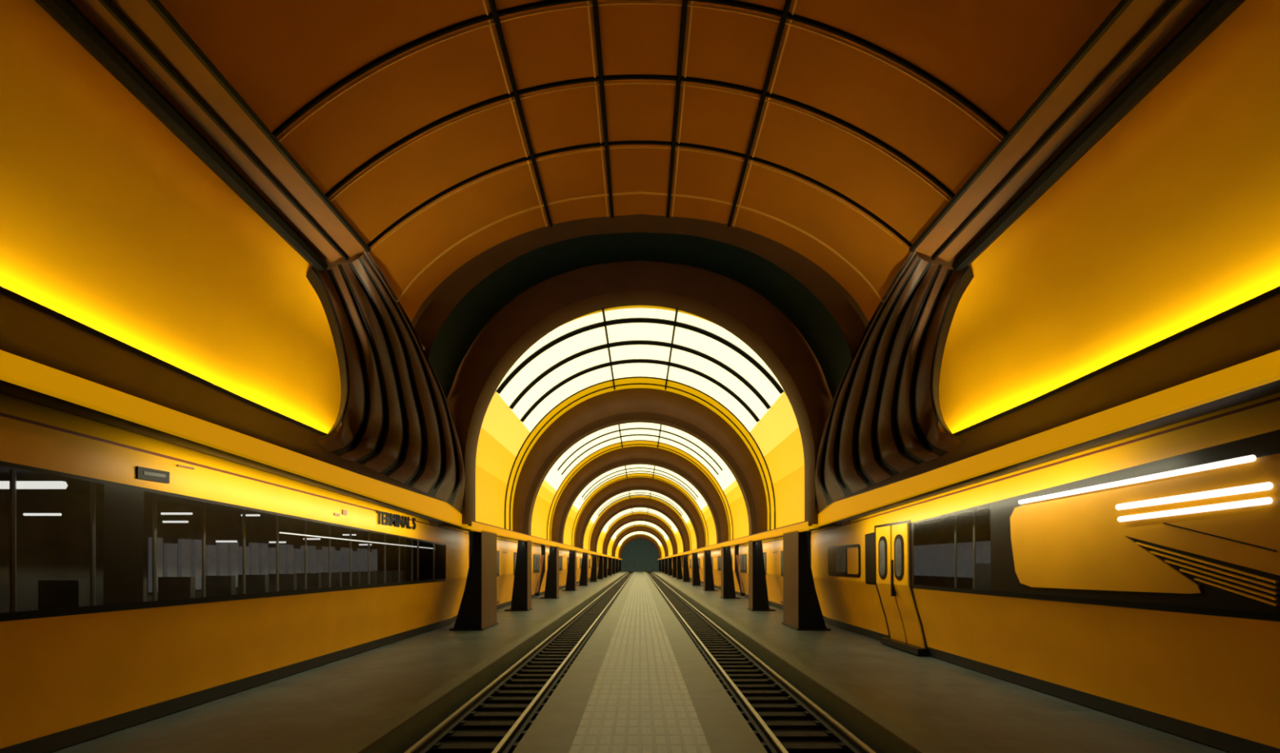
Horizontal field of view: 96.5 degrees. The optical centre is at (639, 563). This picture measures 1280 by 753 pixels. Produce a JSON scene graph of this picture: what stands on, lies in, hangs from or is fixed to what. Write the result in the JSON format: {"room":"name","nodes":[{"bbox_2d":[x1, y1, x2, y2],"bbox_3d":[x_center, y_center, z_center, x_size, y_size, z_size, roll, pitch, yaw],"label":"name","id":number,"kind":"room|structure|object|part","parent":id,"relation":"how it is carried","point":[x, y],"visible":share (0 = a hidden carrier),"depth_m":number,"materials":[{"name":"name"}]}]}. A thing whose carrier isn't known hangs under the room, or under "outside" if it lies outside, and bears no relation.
{"room":"metro station","nodes":[
{"label":"metro station","id":0,"kind":"room"},
{"bbox_2d":[0,0,341,433],"bbox_3d":[-8.803,-5.230,6.500,2.206,4.981,25.000,0,0,0],"label":"wall","id":1,"kind":"structure","parent":0,"point":[110,223],"depth_m":10.64,"materials":[{"name":"yellow paint"}]},
{"bbox_2d":[0,285,467,527],"bbox_3d":[-7.175,-2.475,6.800,2.550,2.510,25.600,0,0,0],"label":"trim","id":2,"kind":"structure","parent":1,"relation":"attached to","point":[49,358],"depth_m":8.01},
{"bbox_3d":[-7.175,-2.475,6.800,2.550,2.510,25.600,0,0,0],"label":"cornice","id":3,"kind":"part","parent":2,"relation":"part of","materials":[{"name":"black"}]},
{"bbox_2d":[306,249,464,514],"bbox_3d":[-7.457,-4.704,16.109,2.627,6.171,6.260,0,0,13],"label":"pier","id":4,"kind":"object","parent":2,"relation":"on","point":[394,420],"visible":1,"depth_m":16.27,"materials":[{"name":"black metal"}]},
{"bbox_2d":[48,570,629,752],"bbox_3d":[-6.700,2.619,90.000,6.400,0.462,192.000,0,0,0],"label":"platform","id":5,"kind":"object","parent":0,"point":[385,698],"visible":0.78,"depth_m":10.15,"materials":[{"name":"concrete"}]},
{"bbox_2d":[0,392,469,752],"bbox_3d":[-8.382,0.106,9.100,2.884,4.547,30.200,0,0,0],"label":"carriage","id":6,"kind":"object","parent":5,"relation":"on","point":[143,578],"visible":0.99,"depth_m":9.28,"materials":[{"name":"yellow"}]},
{"bbox_3d":[-6.973,-1.293,10.745,0.047,0.398,5.657,0,0,0],"label":"destination plate","id":7,"kind":"part","parent":6,"relation":"part of","materials":[{"name":"black"}]},
{"bbox_2d":[448,529,498,630],"bbox_3d":[-6.235,0.600,21.600,1.230,3.600,2.300,0,0,0],"label":"column","id":8,"kind":"structure","parent":5,"relation":"on","point":[477,610],"depth_m":20.51,"materials":[{"name":"brown paint"}]},
{"bbox_2d":[468,531,543,608],"bbox_3d":[-8.335,0.390,33.350,2.729,3.980,17.100,0,0,0],"label":"carriage","id":9,"kind":"object","parent":5,"relation":"on","point":[507,548],"visible":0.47,"depth_m":30.93,"materials":[{"name":"yellow"}]},
{"bbox_2d":[504,539,533,610],"bbox_3d":[-6.235,0.600,29.400,1.230,3.600,1.200,0,0,0],"label":"column","id":10,"kind":"structure","parent":5,"relation":"on","point":[522,588],"depth_m":28.85,"materials":[{"name":"brown paint"}]},
{"bbox_2d":[539,546,559,598],"bbox_3d":[-6.235,0.600,39.500,1.230,3.600,1.200,0,0,0],"label":"column","id":11,"kind":"structure","parent":5,"relation":"on","point":[552,584],"depth_m":38.95,"materials":[{"name":"brown paint"}]},
{"bbox_2d":[535,544,569,595],"bbox_3d":[-8.335,0.390,50.750,2.729,3.980,17.100,0,0,0],"label":"carriage","id":12,"kind":"object","parent":5,"relation":"on","point":[563,553],"visible":0.36,"depth_m":49.62,"materials":[{"name":"yellow"}]},
{"bbox_2d":[561,549,577,591],"bbox_3d":[-6.235,0.600,50.500,1.230,3.600,1.200,0,0,0],"label":"column","id":13,"kind":"structure","parent":5,"relation":"on","point":[571,583],"depth_m":49.95,"materials":[{"name":"brown paint"}]},
{"bbox_2d":[576,551,582,583],"bbox_3d":[-8.335,0.390,68.150,2.729,3.980,17.100,0,0,0],"label":"carriage","id":14,"kind":"object","parent":5,"relation":"on","point":[579,554],"visible":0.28,"depth_m":66.46,"materials":[{"name":"orange"}]},
{"bbox_2d":[577,551,588,585],"bbox_3d":[-6.235,0.600,62.000,1.230,3.600,1.200,0,0,0],"label":"column","id":15,"kind":"structure","parent":5,"relation":"on","point":[584,572],"depth_m":61.44,"materials":[{"name":"brown paint"}]},
{"bbox_2d":[587,554,596,582],"bbox_3d":[-6.235,0.600,75.200,1.230,3.600,1.200,0,0,0],"label":"column","id":16,"kind":"structure","parent":5,"relation":"on","point":[593,569],"depth_m":74.64,"materials":[{"name":"brown paint"}]},
{"bbox_2d":[587,553,597,579],"bbox_3d":[-8.335,0.390,85.550,2.729,3.980,17.100,0,0,0],"label":"carriage","id":17,"kind":"object","parent":5,"relation":"on","point":[589,556],"visible":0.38,"depth_m":80.84,"materials":[{"name":"orange"}]},
{"bbox_2d":[596,555,603,578],"bbox_3d":[-6.235,0.600,88.000,1.230,3.600,1.200,0,0,0],"label":"column","id":18,"kind":"structure","parent":5,"relation":"on","point":[600,574],"depth_m":87.46,"materials":[{"name":"brown paint"}]},
{"bbox_2d":[596,555,604,577],"bbox_3d":[-8.335,0.390,102.950,2.729,3.980,17.100,0,0,0],"label":"carriage","id":19,"kind":"object","parent":5,"relation":"on","point":[597,556],"visible":0.19,"depth_m":95.58,"materials":[{"name":"orange"}]},
{"bbox_2d":[603,556,608,577],"bbox_3d":[-6.235,0.600,99.200,1.230,3.600,1.200,0,0,0],"label":"column","id":20,"kind":"structure","parent":5,"relation":"on","point":[605,563],"depth_m":98.64,"materials":[{"name":"black metal"}]},
{"bbox_2d":[607,557,612,575],"bbox_3d":[-6.235,0.600,115.000,1.230,3.600,1.200,0,0,0],"label":"column","id":21,"kind":"structure","parent":5,"relation":"on","point":[610,565],"depth_m":114.46,"materials":[{"name":"brown paint"}]},
{"bbox_2d":[612,558,615,573],"bbox_3d":[-6.235,0.600,131.200,1.230,3.600,1.200,0,0,0],"label":"column","id":22,"kind":"structure","parent":5,"relation":"on","point":[614,559],"depth_m":130.65,"materials":[{"name":"brown paint"}]},
{"bbox_2d":[615,559,618,572],"bbox_3d":[-6.235,0.600,150.000,1.230,3.600,1.200,0,0,0],"label":"column","id":23,"kind":"structure","parent":5,"relation":"on","point":[617,560],"depth_m":149.46,"materials":[{"name":"brown metal"}]},
{"bbox_2d":[618,559,621,571],"bbox_3d":[-6.235,0.600,172.000,1.230,3.600,1.200,0,0,0],"label":"column","id":24,"kind":"structure","parent":5,"relation":"on","point":[620,562],"depth_m":171.44,"materials":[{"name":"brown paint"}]},
{"bbox_2d":[406,538,608,581],"bbox_3d":[-8.800,-0.200,90.000,2.800,6.000,192.000,0,0,0],"label":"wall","id":25,"kind":"structure","parent":0,"point":[408,540],"depth_m":24.69,"materials":[{"name":"black glass"}]},
{"bbox_2d":[402,571,634,752],"bbox_3d":[-2.560,2.740,90.000,1.920,0.420,192.000,0,0,0],"label":"railway track","id":26,"kind":"object","parent":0,"point":[495,719],"visible":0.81,"depth_m":11.44,"materials":[{"name":"metal"}]},
{"bbox_3d":[-1.950,2.615,90.000,0.140,0.170,192.000,0,0,0],"label":"rail","id":27,"kind":"part","parent":26,"relation":"part of","materials":[{"name":"black"}]},
{"bbox_2d":[443,520,622,559],"bbox_3d":[-6.640,-1.360,101.650,1.920,0.480,164.700,0,0,0],"label":"ledge","id":28,"kind":"object","parent":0,"point":[477,526],"depth_m":27.14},
{"bbox_2d":[159,0,1120,321],"bbox_3d":[0.000,-8.758,5.500,13.697,3.284,23.000,0,0,0],"label":"ceiling","id":29,"kind":"structure","parent":0,"point":[278,55],"depth_m":11.70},
{"bbox_2d":[34,0,369,271],"bbox_3d":[-7.535,-7.645,6.500,1.570,0.430,25.000,0,0,0],"label":"ceiling beam","id":30,"kind":"structure","parent":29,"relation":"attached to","point":[129,38],"depth_m":9.85,"materials":[{"name":"black"}]},
{"bbox_2d":[146,0,1133,302],"bbox_3d":[0.000,-8.886,5.500,13.682,3.114,23.001,0,0,0],"label":"ceiling panels","id":31,"kind":"object","parent":29,"relation":"attached to","point":[157,5],"visible":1,"depth_m":12.15,"materials":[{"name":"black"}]},
{"bbox_2d":[910,0,1245,271],"bbox_3d":[7.535,-7.645,6.500,1.570,0.430,25.000,0,0,0],"label":"ceiling beam","id":32,"kind":"structure","parent":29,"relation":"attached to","point":[1149,38],"depth_m":9.86,"materials":[{"name":"black metal"}]},
{"bbox_2d":[512,570,767,752],"bbox_3d":[0.000,2.550,90.000,3.240,0.300,192.000,0,0,0],"label":"floor","id":33,"kind":"structure","parent":0,"point":[639,683],"depth_m":10.15,"materials":[{"name":"tile"}]},
{"bbox_2d":[612,538,667,571],"bbox_3d":[0.000,-3.100,186.150,20.000,11.800,0.300,0,0,0],"label":"wall","id":34,"kind":"structure","parent":0,"point":[638,554],"depth_m":186.01,"materials":[{"name":"black concrete"}]},
{"bbox_2d":[615,531,664,557],"bbox_3d":[0.000,-4.950,151.950,13.000,7.300,40.300,0,0,0],"label":"tunnel vault","id":35,"kind":"object","parent":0,"point":[634,533],"visible":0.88,"depth_m":161.03,"materials":[{"name":"white"}]},
{"bbox_2d":[462,305,817,530],"bbox_3d":[0.000,-5.148,24.550,13.020,7.697,9.700,0,0,0],"label":"tunnel vault","id":36,"kind":"object","parent":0,"point":[588,356],"visible":0.9,"depth_m":23.89,"materials":[{"name":"paint"}]},
{"bbox_2d":[531,422,748,540],"bbox_3d":[0.000,-4.954,36.100,13.020,7.308,12.000,0,0,0],"label":"tunnel vault","id":37,"kind":"object","parent":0,"point":[599,442],"visible":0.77,"depth_m":37.73,"materials":[{"name":"paint"}]},
{"bbox_2d":[563,464,716,546],"bbox_3d":[0.000,-4.954,49.950,13.020,7.308,14.300,0,0,0],"label":"tunnel vault","id":38,"kind":"object","parent":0,"point":[610,477],"visible":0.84,"depth_m":52.62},
{"bbox_2d":[583,489,696,550],"bbox_3d":[0.000,-4.954,66.450,13.020,7.308,17.300,0,0,0],"label":"tunnel vault","id":39,"kind":"object","parent":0,"point":[618,498],"visible":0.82,"depth_m":70.36,"materials":[{"name":"paint"}]},
{"bbox_2d":[596,507,683,553],"bbox_3d":[0.000,-4.950,87.450,13.000,7.300,23.300,0,0,0],"label":"tunnel vault","id":40,"kind":"object","parent":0,"point":[612,521],"visible":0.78,"depth_m":92.62,"materials":[{"name":"paint"}]},
{"bbox_2d":[607,520,672,555],"bbox_3d":[0.000,-4.950,115.450,13.000,7.300,31.300,0,0,0],"label":"tunnel vault","id":41,"kind":"object","parent":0,"point":[631,524],"visible":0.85,"depth_m":121.96,"materials":[{"name":"white"}]},
{"bbox_2d":[512,387,767,535],"bbox_3d":[0.000,-5.160,29.500,13.120,7.720,1.000,0,0,0],"label":"arch","id":42,"kind":"object","parent":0,"point":[633,405],"depth_m":29.07,"materials":[{"name":"brown paint"}]},
{"bbox_2d":[551,445,728,543],"bbox_3d":[0.000,-4.980,42.200,13.120,7.360,1.000,0,0,0],"label":"arch","id":43,"kind":"object","parent":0,"point":[636,455],"depth_m":41.79,"materials":[{"name":"brown paint"}]},
{"bbox_2d":[574,476,705,548],"bbox_3d":[0.000,-4.980,57.200,13.120,7.360,1.000,0,0,0],"label":"arch","id":44,"kind":"object","parent":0,"point":[634,483],"depth_m":56.78,"materials":[{"name":"brown paint"}]},
{"bbox_2d":[590,497,689,551],"bbox_3d":[0.000,-4.980,75.200,13.120,7.360,1.000,0,0,0],"label":"arch","id":45,"kind":"object","parent":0,"point":[628,504],"depth_m":74.79,"materials":[{"name":"brown paint"}]},
{"bbox_2d":[602,513,677,555],"bbox_3d":[0.000,-4.980,99.200,13.120,7.360,1.000,0,0,0],"label":"arch","id":46,"kind":"object","parent":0,"point":[637,517],"depth_m":98.79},
{"bbox_2d":[611,525,668,556],"bbox_3d":[0.000,-4.980,131.200,13.120,7.360,1.000,0,0,0],"label":"arch","id":47,"kind":"object","parent":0,"point":[637,528],"depth_m":130.78,"materials":[{"name":"paint"}]},
{"bbox_2d":[618,534,661,558],"bbox_3d":[0.000,-4.980,172.200,13.120,7.360,1.000,0,0,0],"label":"arch","id":48,"kind":"object","parent":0,"point":[637,536],"depth_m":171.78,"materials":[{"name":"brown paint"}]},
{"bbox_2d":[410,213,940,525],"bbox_3d":[0.000,-7.770,18.386,22.000,12.940,2.828,0,0,0],"label":"arch","id":49,"kind":"object","parent":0,"point":[477,322],"visible":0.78,"depth_m":18.80,"materials":[{"name":"brown paint"}]},
{"bbox_2d":[657,520,836,559],"bbox_3d":[6.640,-1.360,101.650,1.920,0.480,164.700,0,0,0],"label":"ledge","id":50,"kind":"object","parent":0,"point":[802,526],"depth_m":27.14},
{"bbox_2d":[645,571,877,752],"bbox_3d":[2.560,2.740,90.000,1.920,0.420,192.000,0,0,0],"label":"railway track","id":51,"kind":"object","parent":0,"point":[784,719],"visible":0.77,"depth_m":11.44,"materials":[{"name":"metal"}]},
{"bbox_3d":[1.950,2.615,90.000,0.140,0.170,192.000,0,0,0],"label":"rail","id":52,"kind":"part","parent":51,"relation":"part of","materials":[{"name":"black"}]},
{"bbox_2d":[671,515,979,571],"bbox_3d":[8.800,-0.200,90.000,2.800,6.000,192.000,0,0,0],"label":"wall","id":53,"kind":"structure","parent":0,"point":[945,517],"depth_m":18.39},
{"bbox_2d":[815,249,973,514],"bbox_3d":[7.458,-4.704,16.106,2.629,6.171,6.260,0,0,-12],"label":"pier","id":54,"kind":"object","parent":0,"point":[885,420],"visible":1,"depth_m":16.28,"materials":[{"name":"black metal"}]},
{"bbox_2d":[650,570,1231,752],"bbox_3d":[6.700,2.619,90.000,6.400,0.462,192.000,0,0,0],"label":"platform","id":55,"kind":"object","parent":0,"point":[895,700],"visible":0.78,"depth_m":10.15,"materials":[{"name":"concrete"}]},
{"bbox_2d":[658,559,661,571],"bbox_3d":[6.235,0.600,172.000,1.230,3.600,1.200,0,0,0],"label":"column","id":56,"kind":"structure","parent":55,"relation":"on","point":[660,562],"depth_m":171.44,"materials":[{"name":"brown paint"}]},
{"bbox_2d":[661,558,664,572],"bbox_3d":[6.235,0.600,150.000,1.230,3.600,1.200,0,0,0],"label":"column","id":57,"kind":"structure","parent":55,"relation":"on","point":[662,560],"depth_m":149.46,"materials":[{"name":"brown metal"}]},
{"bbox_2d":[664,558,667,573],"bbox_3d":[6.235,0.600,131.200,1.230,3.600,1.200,0,0,0],"label":"column","id":58,"kind":"structure","parent":55,"relation":"on","point":[665,559],"depth_m":130.65,"materials":[{"name":"brown paint"}]},
{"bbox_2d":[667,557,672,575],"bbox_3d":[6.235,0.600,115.000,1.230,3.600,1.200,0,0,0],"label":"column","id":59,"kind":"structure","parent":55,"relation":"on","point":[669,565],"depth_m":114.46,"materials":[{"name":"brown metal"}]},
{"bbox_2d":[671,556,676,577],"bbox_3d":[6.235,0.600,99.200,1.230,3.600,1.200,0,0,0],"label":"column","id":60,"kind":"structure","parent":55,"relation":"on","point":[674,563],"depth_m":98.64,"materials":[{"name":"black metal"}]},
{"bbox_2d":[675,555,683,577],"bbox_3d":[8.335,0.390,102.950,2.729,3.980,17.100,0,0,0],"label":"carriage","id":61,"kind":"object","parent":55,"relation":"on","point":[681,556],"visible":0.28,"depth_m":95.58,"materials":[{"name":"yellow"}]},
{"bbox_2d":[676,555,683,578],"bbox_3d":[6.235,0.600,88.000,1.230,3.600,1.200,0,0,0],"label":"column","id":62,"kind":"structure","parent":55,"relation":"on","point":[679,574],"depth_m":87.46,"materials":[{"name":"brown paint"}]},
{"bbox_2d":[682,553,692,579],"bbox_3d":[8.335,0.390,85.550,2.729,3.980,17.100,0,0,0],"label":"carriage","id":63,"kind":"object","parent":55,"relation":"on","point":[689,556],"visible":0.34,"depth_m":80.84,"materials":[{"name":"yellow"}]},
{"bbox_2d":[683,554,692,582],"bbox_3d":[6.235,0.600,75.200,1.230,3.600,1.200,0,0,0],"label":"column","id":64,"kind":"structure","parent":55,"relation":"on","point":[686,569],"depth_m":74.64,"materials":[{"name":"brown paint"}]},
{"bbox_2d":[691,551,702,585],"bbox_3d":[6.235,0.600,62.000,1.230,3.600,1.200,0,0,0],"label":"column","id":65,"kind":"structure","parent":55,"relation":"on","point":[695,572],"depth_m":61.44,"materials":[{"name":"brown paint"}]},
{"bbox_2d":[697,551,703,583],"bbox_3d":[8.335,0.390,68.150,2.729,3.980,17.100,0,0,0],"label":"carriage","id":66,"kind":"object","parent":55,"relation":"on","point":[700,554],"visible":0.24,"depth_m":66.46,"materials":[{"name":"yellow"}]},
{"bbox_2d":[702,549,718,591],"bbox_3d":[6.235,0.600,50.500,1.230,3.600,1.200,0,0,0],"label":"column","id":67,"kind":"structure","parent":55,"relation":"on","point":[708,583],"depth_m":49.95,"materials":[{"name":"brown paint"}]},
{"bbox_2d":[710,544,744,595],"bbox_3d":[8.335,0.390,50.750,2.729,3.980,17.100,0,0,0],"label":"carriage","id":68,"kind":"object","parent":55,"relation":"on","point":[715,553],"visible":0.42,"depth_m":49.62,"materials":[{"name":"yellow"}]},
{"bbox_2d":[720,546,740,598],"bbox_3d":[6.235,0.600,39.500,1.230,3.600,1.200,0,0,0],"label":"column","id":69,"kind":"structure","parent":55,"relation":"on","point":[727,584],"depth_m":38.95,"materials":[{"name":"brown paint"}]},
{"bbox_2d":[746,539,775,610],"bbox_3d":[6.235,0.600,29.400,1.230,3.600,1.200,0,0,0],"label":"column","id":70,"kind":"structure","parent":55,"relation":"on","point":[757,588],"depth_m":28.85,"materials":[{"name":"brown paint"}]},
{"bbox_2d":[736,531,811,608],"bbox_3d":[8.335,0.390,33.350,2.729,3.980,17.100,0,0,0],"label":"carriage","id":71,"kind":"object","parent":55,"relation":"on","point":[772,548],"visible":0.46,"depth_m":30.93,"materials":[{"name":"yellow"}]},
{"bbox_2d":[781,529,831,630],"bbox_3d":[6.235,0.600,21.600,1.230,3.600,2.300,0,0,0],"label":"column","id":72,"kind":"structure","parent":55,"relation":"on","point":[802,610],"depth_m":20.51,"materials":[{"name":"brown paint"}]},
{"bbox_2d":[810,391,1279,752],"bbox_3d":[8.277,-0.001,9.100,2.845,4.762,30.200,0,0,0],"label":"carriage","id":73,"kind":"object","parent":55,"relation":"on","point":[1136,578],"visible":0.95,"depth_m":8.52,"materials":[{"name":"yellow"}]},
{"bbox_3d":[6.978,-0.323,7.633,0.065,1.808,6.225,0,0,0],"label":"panel","id":74,"kind":"part","parent":73,"relation":"part of","materials":[{"name":"yellow metal"}]},
{"bbox_2d":[812,285,1279,527],"bbox_3d":[7.175,-2.475,6.800,2.550,2.510,25.600,0,0,0],"label":"trim","id":75,"kind":"structure","parent":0,"point":[1231,357],"depth_m":8.02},
{"bbox_3d":[7.175,-2.475,6.800,2.550,2.510,25.600,0,0,0],"label":"cornice","id":76,"kind":"part","parent":75,"relation":"part of","materials":[{"name":"black"}]},
{"bbox_2d":[938,0,1279,433],"bbox_3d":[8.803,-5.230,6.500,2.206,4.981,25.000,0,0,0],"label":"wall","id":77,"kind":"structure","parent":0,"point":[1169,223],"depth_m":10.68,"materials":[{"name":"yellow paint"}]}
]}

